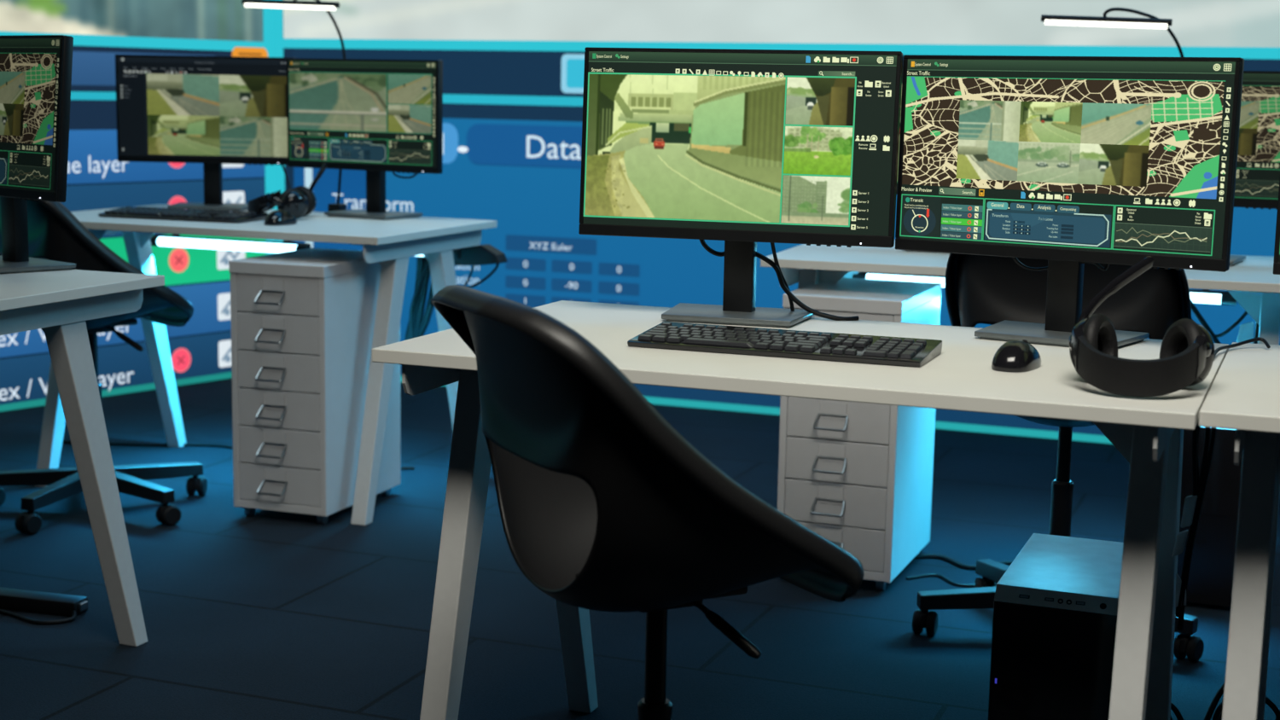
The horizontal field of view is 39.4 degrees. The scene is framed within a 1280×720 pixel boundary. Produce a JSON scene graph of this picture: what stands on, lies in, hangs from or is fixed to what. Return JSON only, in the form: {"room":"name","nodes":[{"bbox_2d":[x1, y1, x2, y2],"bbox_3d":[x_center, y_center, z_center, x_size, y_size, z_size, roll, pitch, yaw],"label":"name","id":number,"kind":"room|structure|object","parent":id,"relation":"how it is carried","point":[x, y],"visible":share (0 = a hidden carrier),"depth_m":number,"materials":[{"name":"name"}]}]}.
{"room":"control room","nodes":[
{"label":"control room","id":0,"kind":"room"},
{"bbox_2d":[0,378,1279,719],"bbox_3d":[0.048,0.730,3.071,12.000,0.050,10.500,4,9,21],"label":"floor","id":1,"kind":"structure","parent":0,"point":[267,614],"depth_m":3.98,"materials":[{"name":"carpet"}]},
{"bbox_2d":[0,609,76,624],"bbox_3d":[-1.444,0.536,3.922,0.485,0.020,0.093,4,9,21],"label":"cable","id":2,"kind":"object","parent":1,"relation":"on","point":[72,618],"visible":1,"depth_m":3.83,"materials":[{"name":"plastic"}]},
{"bbox_2d":[0,587,87,616],"bbox_3d":[-1.394,0.527,3.942,0.382,0.034,0.056,3,9,15],"label":"power strip","id":3,"kind":"object","parent":1,"relation":"on","point":[10,599],"visible":1,"depth_m":3.90,"materials":[{"name":"black plastic"}]},
{"bbox_2d":[0,269,164,646],"bbox_3d":[-1.639,0.213,3.541,1.178,0.767,0.700,4,9,21],"label":"desk","id":4,"kind":"object","parent":1,"relation":"on","point":[58,303],"visible":1,"depth_m":3.50,"materials":[{"name":"white laminate"}]},
{"bbox_2d":[0,34,75,273],"bbox_3d":[-1.301,-0.423,3.649,0.541,0.471,0.167,8,11,40],"label":"computer monitor","id":5,"kind":"object","parent":4,"relation":"on","point":[36,70],"visible":1,"depth_m":3.51,"materials":[{"name":"black plastic"}]},
{"bbox_2d":[0,199,207,535],"bbox_3d":[-1.467,-0.044,4.759,0.597,0.910,0.598,4,9,21],"label":"swivel chair","id":6,"kind":"object","parent":1,"relation":"on","point":[55,233],"visible":0.41,"depth_m":4.67,"materials":[{"name":"black plastic"}]},
{"bbox_2d":[62,440,414,470],"bbox_3d":[-1.261,0.291,5.588,1.209,0.010,0.156,4,9,18],"label":"cable","id":7,"kind":"object","parent":1,"relation":"on","point":[63,441],"visible":0.38,"depth_m":5.68,"materials":[{"name":"plastic"}]},
{"bbox_2d":[34,203,496,525],"bbox_3d":[-1.100,-0.025,5.164,1.178,0.767,0.700,4,9,21],"label":"desk","id":8,"kind":"object","parent":1,"relation":"on","point":[390,243],"visible":0.67,"depth_m":4.88,"materials":[{"name":"white laminate"}]},
{"bbox_2d":[98,206,267,223],"bbox_3d":[-1.296,-0.414,5.066,0.452,0.024,0.163,4,9,18],"label":"keyboard","id":9,"kind":"object","parent":8,"relation":"on","point":[195,215],"visible":1,"depth_m":5.02,"materials":[{"name":"black plastic"}]},
{"bbox_2d":[115,54,291,211],"bbox_3d":[-1.306,-0.690,5.429,0.541,0.461,0.167,1,9,2],"label":"computer monitor","id":10,"kind":"object","parent":8,"relation":"on","point":[213,112],"visible":0.94,"depth_m":5.37,"materials":[{"name":"black plastic"}]},
{"bbox_2d":[280,164,290,189],"bbox_3d":[-1.079,-0.533,5.400,0.030,0.164,0.187,-6,11,-39],"label":"cable","id":11,"kind":"object","parent":10,"relation":"hanging from","point":[282,166],"visible":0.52,"depth_m":5.40,"materials":[{"name":"plastic"}]},
{"bbox_2d":[150,233,310,253],"bbox_3d":[-1.258,-0.388,5.458,0.570,0.104,0.040,4,9,21],"label":"light bar","id":12,"kind":"object","parent":8,"relation":"attached to","point":[176,241],"visible":0.69,"depth_m":5.45,"materials":[{"name":"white plastic"}]},
{"bbox_2d":[263,209,296,226],"bbox_3d":[-0.990,-0.393,4.918,0.057,0.040,0.110,5,10,27],"label":"computer mouse","id":13,"kind":"object","parent":8,"relation":"on","point":[277,218],"visible":1,"depth_m":4.89,"materials":[{"name":"black plastic"}]},
{"bbox_2d":[247,162,326,219],"bbox_3d":[-1.019,-0.490,5.145,0.208,0.161,0.211,9,12,41],"label":"headset","id":14,"kind":"object","parent":8,"relation":"on","point":[300,201],"visible":0.91,"depth_m":5.07,"materials":[{"name":"black plastic"}]},
{"bbox_2d":[277,188,304,209],"bbox_3d":[-0.992,-0.445,5.091,0.090,0.089,0.035,-5,11,-35],"label":"cushion","id":15,"kind":"object","parent":14,"relation":"on","point":[292,199],"depth_m":5.06,"materials":[{"name":"black leather"}]},
{"bbox_2d":[280,191,308,219],"bbox_3d":[-0.979,-0.440,5.074,0.082,0.082,0.040,-5,11,-35],"label":"ear cup","id":16,"kind":"object","parent":14,"relation":"on","point":[296,202],"depth_m":5.06,"materials":[{"name":"black plastic"}]},
{"bbox_2d":[293,186,314,216],"bbox_3d":[-0.989,-0.463,5.205,0.090,0.089,0.036,4,9,19],"label":"cushion","id":17,"kind":"object","parent":14,"relation":"on","point":[308,193],"depth_m":5.19,"materials":[{"name":"black leather"}]},
{"bbox_2d":[304,192,316,215],"bbox_3d":[-0.982,-0.463,5.225,0.082,0.082,0.041,4,9,20],"label":"ear cup","id":18,"kind":"object","parent":14,"relation":"on","point":[311,199],"depth_m":5.19,"materials":[{"name":"black plastic"}]},
{"bbox_2d":[241,0,346,211],"bbox_3d":[-1.039,-0.749,5.395,0.344,0.698,0.048,4,9,21],"label":"desk lamp","id":19,"kind":"object","parent":8,"relation":"on","point":[318,5],"visible":0.66,"depth_m":5.33,"materials":[{"name":"black plastic"}]},
{"bbox_2d":[244,2,336,10],"bbox_3d":[-1.046,-1.056,5.335,0.310,0.024,0.015,4,9,21],"label":"diffuser","id":20,"kind":"object","parent":19,"relation":"attached to","point":[315,6],"depth_m":5.32,"materials":[{"name":"white plastic"}]},
{"bbox_2d":[286,58,442,220],"bbox_3d":[-0.786,-0.648,5.233,0.541,0.458,0.167,6,10,28],"label":"computer monitor","id":21,"kind":"object","parent":8,"relation":"on","point":[375,117],"visible":1,"depth_m":5.18,"materials":[{"name":"black plastic"}]},
{"bbox_2d":[391,171,417,178],"bbox_3d":[-0.672,-0.546,5.161,0.105,0.046,0.016,4,9,21],"label":"cable","id":22,"kind":"object","parent":21,"relation":"hanging from","point":[393,172],"visible":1,"depth_m":5.17,"materials":[{"name":"plastic"}]},
{"bbox_2d":[404,256,434,340],"bbox_3d":[-0.649,-0.159,5.360,0.123,0.493,0.036,4,9,21],"label":"cable bundle","id":23,"kind":"object","parent":8,"relation":"hanging from","point":[421,322],"visible":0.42,"depth_m":5.34,"materials":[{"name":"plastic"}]},
{"bbox_2d":[417,248,461,259],"bbox_3d":[-0.650,-0.348,5.224,0.275,0.089,0.038,4,9,21],"label":"light bar","id":24,"kind":"object","parent":8,"relation":"attached to","point":[456,253],"visible":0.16,"depth_m":5.17,"materials":[{"name":"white plastic"}]},
{"bbox_2d":[408,244,507,338],"bbox_3d":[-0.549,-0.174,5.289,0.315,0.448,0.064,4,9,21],"label":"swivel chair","id":25,"kind":"object","parent":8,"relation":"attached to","point":[486,253],"visible":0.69,"depth_m":5.22,"materials":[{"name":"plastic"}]},
{"bbox_2d":[453,244,507,265],"bbox_3d":[-0.481,-0.333,5.241,0.177,0.117,0.060,4,9,21],"label":"tray","id":26,"kind":"object","parent":25,"relation":"on","point":[486,253],"depth_m":5.21,"materials":[{"name":"black plastic"}]},
{"bbox_2d":[228,248,400,524],"bbox_3d":[-0.883,0.064,4.866,0.282,0.691,0.463,4,9,19],"label":"drawer unit","id":27,"kind":"object","parent":1,"relation":"on","point":[302,321],"visible":0.98,"depth_m":4.69,"materials":[{"name":"white paint"}]},
{"bbox_2d":[430,285,864,719],"bbox_3d":[0.020,0.350,2.385,0.602,0.906,0.615,4,9,21],"label":"swivel chair","id":28,"kind":"object","parent":1,"relation":"on","point":[604,506],"visible":1,"depth_m":2.18,"materials":[{"name":"black plastic"}]},
{"bbox_2d":[372,300,1228,719],"bbox_3d":[0.269,0.358,2.831,1.178,0.767,0.700,4,9,21],"label":"desk","id":29,"kind":"object","parent":1,"relation":"on","point":[1148,433],"visible":0.52,"depth_m":2.63,"materials":[{"name":"white laminate"}]},
{"bbox_2d":[578,46,903,327],"bbox_3d":[0.170,-0.297,3.045,0.541,0.458,0.167,4,9,16],"label":"computer monitor","id":30,"kind":"object","parent":29,"relation":"on","point":[741,148],"visible":1,"depth_m":3.00,"materials":[{"name":"black plastic"}]},
{"bbox_2d":[699,239,858,320],"bbox_3d":[0.237,-0.152,3.088,0.287,0.166,0.021,2,9,5],"label":"cable","id":31,"kind":"object","parent":30,"relation":"hanging from","point":[703,243],"visible":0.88,"depth_m":3.09,"materials":[{"name":"plastic"}]},
{"bbox_2d":[770,242,794,311],"bbox_3d":[0.245,-0.150,3.091,0.056,0.151,0.012,-2,9,-18],"label":"cable","id":32,"kind":"object","parent":30,"relation":"hanging from","point":[773,248],"visible":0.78,"depth_m":3.09,"materials":[{"name":"plastic"}]},
{"bbox_2d":[627,321,942,367],"bbox_3d":[0.220,-0.027,2.721,0.452,0.024,0.163,4,9,20],"label":"keyboard","id":33,"kind":"object","parent":29,"relation":"on","point":[913,352],"visible":1,"depth_m":2.69,"materials":[{"name":"black plastic"}]},
{"bbox_2d":[991,339,1041,372],"bbox_3d":[0.547,-0.009,2.593,0.057,0.040,0.110,6,10,29],"label":"computer mouse","id":34,"kind":"object","parent":29,"relation":"on","point":[1015,356],"visible":1,"depth_m":2.56,"materials":[{"name":"black plastic"}]},
{"bbox_2d":[895,55,1244,348],"bbox_3d":[0.683,-0.257,2.867,0.542,0.453,0.167,6,10,31],"label":"computer monitor","id":35,"kind":"object","parent":29,"relation":"on","point":[1064,161],"visible":1,"depth_m":2.81,"materials":[{"name":"black plastic"}]},
{"bbox_2d":[1012,257,1109,271],"bbox_3d":[0.675,-0.167,2.892,0.170,0.051,0.018,4,9,19],"label":"cable","id":36,"kind":"object","parent":35,"relation":"hanging from","point":[1015,259],"visible":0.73,"depth_m":2.90,"materials":[{"name":"plastic"}]},
{"bbox_2d":[1068,256,1214,397],"bbox_3d":[0.677,-0.047,2.423,0.195,0.170,0.198,-4,10,-31],"label":"headset","id":37,"kind":"object","parent":29,"relation":"on","point":[1187,347],"visible":1,"depth_m":2.37,"materials":[{"name":"black plastic"}]},
{"bbox_2d":[1069,317,1102,374],"bbox_3d":[0.621,-0.016,2.484,0.038,0.087,0.077,8,11,38],"label":"ear cup","id":38,"kind":"object","parent":37,"relation":"on","point":[1091,327],"depth_m":2.45,"materials":[{"name":"black plastic"}]},
{"bbox_2d":[1082,313,1117,357],"bbox_3d":[0.637,-0.017,2.471,0.034,0.095,0.085,8,11,39],"label":"cushion","id":39,"kind":"object","parent":37,"relation":"on","point":[1098,329],"depth_m":2.47,"materials":[{"name":"black leather"}]},
{"bbox_2d":[1159,318,1202,358],"bbox_3d":[0.738,-0.009,2.436,0.032,0.095,0.085,-2,9,-17],"label":"cushion","id":40,"kind":"object","parent":37,"relation":"on","point":[1180,335],"depth_m":2.44,"materials":[{"name":"black leather"}]},
{"bbox_2d":[1176,323,1214,386],"bbox_3d":[0.758,-0.007,2.442,0.037,0.087,0.077,-2,9,-16],"label":"ear cup","id":41,"kind":"object","parent":37,"relation":"on","point":[1187,334],"depth_m":2.41,"materials":[{"name":"black plastic"}]},
{"bbox_2d":[1171,420,1215,630],"bbox_3d":[0.841,0.220,2.717,0.052,0.396,0.018,3,9,13],"label":"cable bundle","id":42,"kind":"object","parent":29,"relation":"hanging from","point":[1193,503],"visible":0.81,"depth_m":2.71,"materials":[{"name":"pvc"},{"name":"copper"}]},
{"bbox_2d":[1214,337,1270,357],"bbox_3d":[0.841,-0.005,2.673,0.450,0.017,0.087,-7,12,-43],"label":"cable","id":43,"kind":"object","parent":29,"relation":"on","point":[1259,339],"visible":0.38,"depth_m":2.82,"materials":[{"name":"plastic"}]},
{"bbox_2d":[777,277,941,591],"bbox_3d":[0.530,0.171,4.337,0.282,0.691,0.463,4,9,21],"label":"drawer unit","id":44,"kind":"object","parent":1,"relation":"on","point":[858,476],"visible":0.58,"depth_m":4.17,"materials":[{"name":"white paint"}]},
{"bbox_2d":[905,573,997,587],"bbox_3d":[0.801,0.532,4.270,0.328,0.008,0.077,3,9,15],"label":"cable","id":45,"kind":"object","parent":1,"relation":"on","point":[942,577],"visible":0.57,"depth_m":4.29,"materials":[{"name":"plastic"}]},
{"bbox_2d":[913,553,1012,570],"bbox_3d":[0.956,0.512,4.408,0.614,0.012,0.096,3,9,12],"label":"cable","id":46,"kind":"object","parent":1,"relation":"on","point":[922,555],"visible":0.41,"depth_m":4.46,"materials":[{"name":"plastic"}]},
{"bbox_2d":[760,239,1279,345],"bbox_3d":[0.963,0.131,4.404,1.215,0.767,0.700,4,9,18],"label":"desk","id":47,"kind":"object","parent":1,"relation":"on","point":[1251,282],"visible":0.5,"depth_m":4.14,"materials":[{"name":"white laminate"}]},
{"bbox_2d":[852,272,945,287],"bbox_3d":[0.785,-0.223,4.546,0.490,0.078,0.038,4,9,21],"label":"light bar","id":48,"kind":"object","parent":47,"relation":"attached to","point":[890,276],"visible":0.21,"depth_m":4.58,"materials":[{"name":"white plastic"}]},
{"bbox_2d":[896,73,947,253],"bbox_3d":[0.789,-0.501,4.464,0.541,0.458,0.167,4,9,18],"label":"computer monitor","id":49,"kind":"object","parent":47,"relation":"on","point":[902,73],"visible":0.02,"depth_m":4.45,"materials":[{"name":"black plastic"}]},
{"bbox_2d":[1041,7,1184,57],"bbox_3d":[1.197,-0.554,4.523,0.364,0.660,0.178,4,9,21],"label":"desk lamp","id":50,"kind":"object","parent":47,"relation":"on","point":[1152,22],"visible":0.66,"depth_m":4.41,"materials":[{"name":"black plastic"}]},
{"bbox_2d":[1044,19,1167,29],"bbox_3d":[1.150,-0.830,4.413,0.296,0.024,0.015,4,9,21],"label":"diffuser","id":51,"kind":"object","parent":50,"relation":"attached to","point":[1151,24],"depth_m":4.40,"materials":[{"name":"white plastic"}]},
{"bbox_2d":[1188,289,1236,305],"bbox_3d":[1.230,-0.187,4.375,0.445,0.080,0.038,4,9,21],"label":"light bar","id":52,"kind":"object","parent":47,"relation":"attached to","point":[1204,296],"visible":0.34,"depth_m":4.31,"materials":[{"name":"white plastic"}]},
{"bbox_2d":[1189,292,1221,304],"bbox_3d":[1.227,-0.160,4.374,0.375,0.024,0.025,4,9,21],"label":"diffuser","id":53,"kind":"object","parent":52,"relation":"attached to","point":[1202,298],"depth_m":4.31,"materials":[{"name":"white"}]},
{"bbox_2d":[1190,299,1259,343],"bbox_3d":[1.331,-0.036,4.144,0.239,0.299,0.030,4,9,21],"label":"cable bundle","id":54,"kind":"object","parent":47,"relation":"hanging from","point":[1246,331],"visible":0.24,"depth_m":4.11,"materials":[{"name":"plastic"}]},
{"bbox_2d":[1229,70,1279,266],"bbox_3d":[1.338,-0.467,4.306,0.541,0.458,0.167,5,9,24],"label":"computer monitor","id":55,"kind":"object","parent":47,"relation":"on","point":[1258,165],"visible":0.18,"depth_m":4.19,"materials":[{"name":"black plastic"}]},
{"bbox_2d":[987,533,1123,719],"bbox_3d":[0.703,0.533,2.934,0.194,0.405,0.378,4,9,21],"label":"computer tower","id":56,"kind":"object","parent":1,"relation":"on","point":[1056,605],"visible":0.91,"depth_m":2.76,"materials":[{"name":"black metal"}]},
{"bbox_2d":[912,253,1204,663],"bbox_3d":[0.911,0.151,3.781,0.595,0.910,0.602,4,9,21],"label":"swivel chair","id":57,"kind":"object","parent":1,"relation":"on","point":[984,289],"visible":0.26,"depth_m":3.62,"materials":[{"name":"black plastic"}]},
{"bbox_2d":[1177,426,1243,607],"bbox_3d":[1.335,0.323,4.258,0.194,0.445,0.406,4,9,21],"label":"computer tower","id":58,"kind":"object","parent":1,"relation":"on","point":[1210,582],"visible":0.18,"depth_m":4.06,"materials":[{"name":"black metal"}]},
{"bbox_2d":[1169,683,1279,719],"bbox_3d":[0.960,0.570,3.063,0.270,0.297,0.101,4,9,21],"label":"cable tangle","id":59,"kind":"object","parent":1,"relation":"on","point":[1218,714],"visible":0.23,"depth_m":3.04,"materials":[{"name":"plastic"}]},
{"bbox_2d":[1198,342,1279,719],"bbox_3d":[1.378,0.439,2.435,1.178,0.767,0.700,4,9,21],"label":"desk","id":60,"kind":"object","parent":1,"relation":"on","point":[1243,396],"visible":1,"depth_m":2.41,"materials":[{"name":"white laminate"}]},
{"bbox_2d":[1272,177,1279,274],"bbox_3d":[1.244,-0.214,2.677,0.541,0.446,0.167,5,9,22],"label":"computer monitor","id":61,"kind":"object","parent":60,"relation":"on","point":[1277,250],"visible":1,"depth_m":2.74,"materials":[{"name":"black plastic"}]},
{"bbox_3d":[2.270,-1.117,5.668,7.986,2.900,0.120,4,9,21],"label":"wall","id":62,"kind":"structure","parent":0,"visible":0},
{"bbox_2d":[272,0,1279,443],"bbox_3d":[1.078,-0.973,6.068,5.400,2.450,0.039,4,9,21],"label":"wall","id":63,"kind":"structure","parent":62,"relation":"attached to","point":[513,70],"depth_m":6.57,"materials":[{"name":"lit display screen"},{"name":"glass"}]},
{"bbox_2d":[283,0,1279,47],"bbox_3d":[1.107,-1.622,5.944,5.350,1.128,0.001,4,9,21],"label":"picture","id":64,"kind":"object","parent":63,"relation":"attached to","point":[1195,23],"depth_m":6.23},
{"bbox_3d":[-2.510,-1.224,5.778,0.120,2.900,3.160,8,11,37],"label":"wall","id":65,"kind":"structure","parent":0,"visible":0},
{"bbox_2d":[0,0,275,412],"bbox_3d":[-2.404,-1.000,5.815,0.039,2.450,3.100,8,11,37],"label":"screen","id":66,"kind":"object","parent":65,"relation":"attached to","point":[101,30],"depth_m":6.58,"materials":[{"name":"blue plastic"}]},
{"bbox_2d":[0,0,262,41],"bbox_3d":[-2.394,-1.641,5.687,0.001,1.143,3.050,8,11,37],"label":"picture","id":67,"kind":"object","parent":66,"relation":"attached to","point":[211,20],"depth_m":6.50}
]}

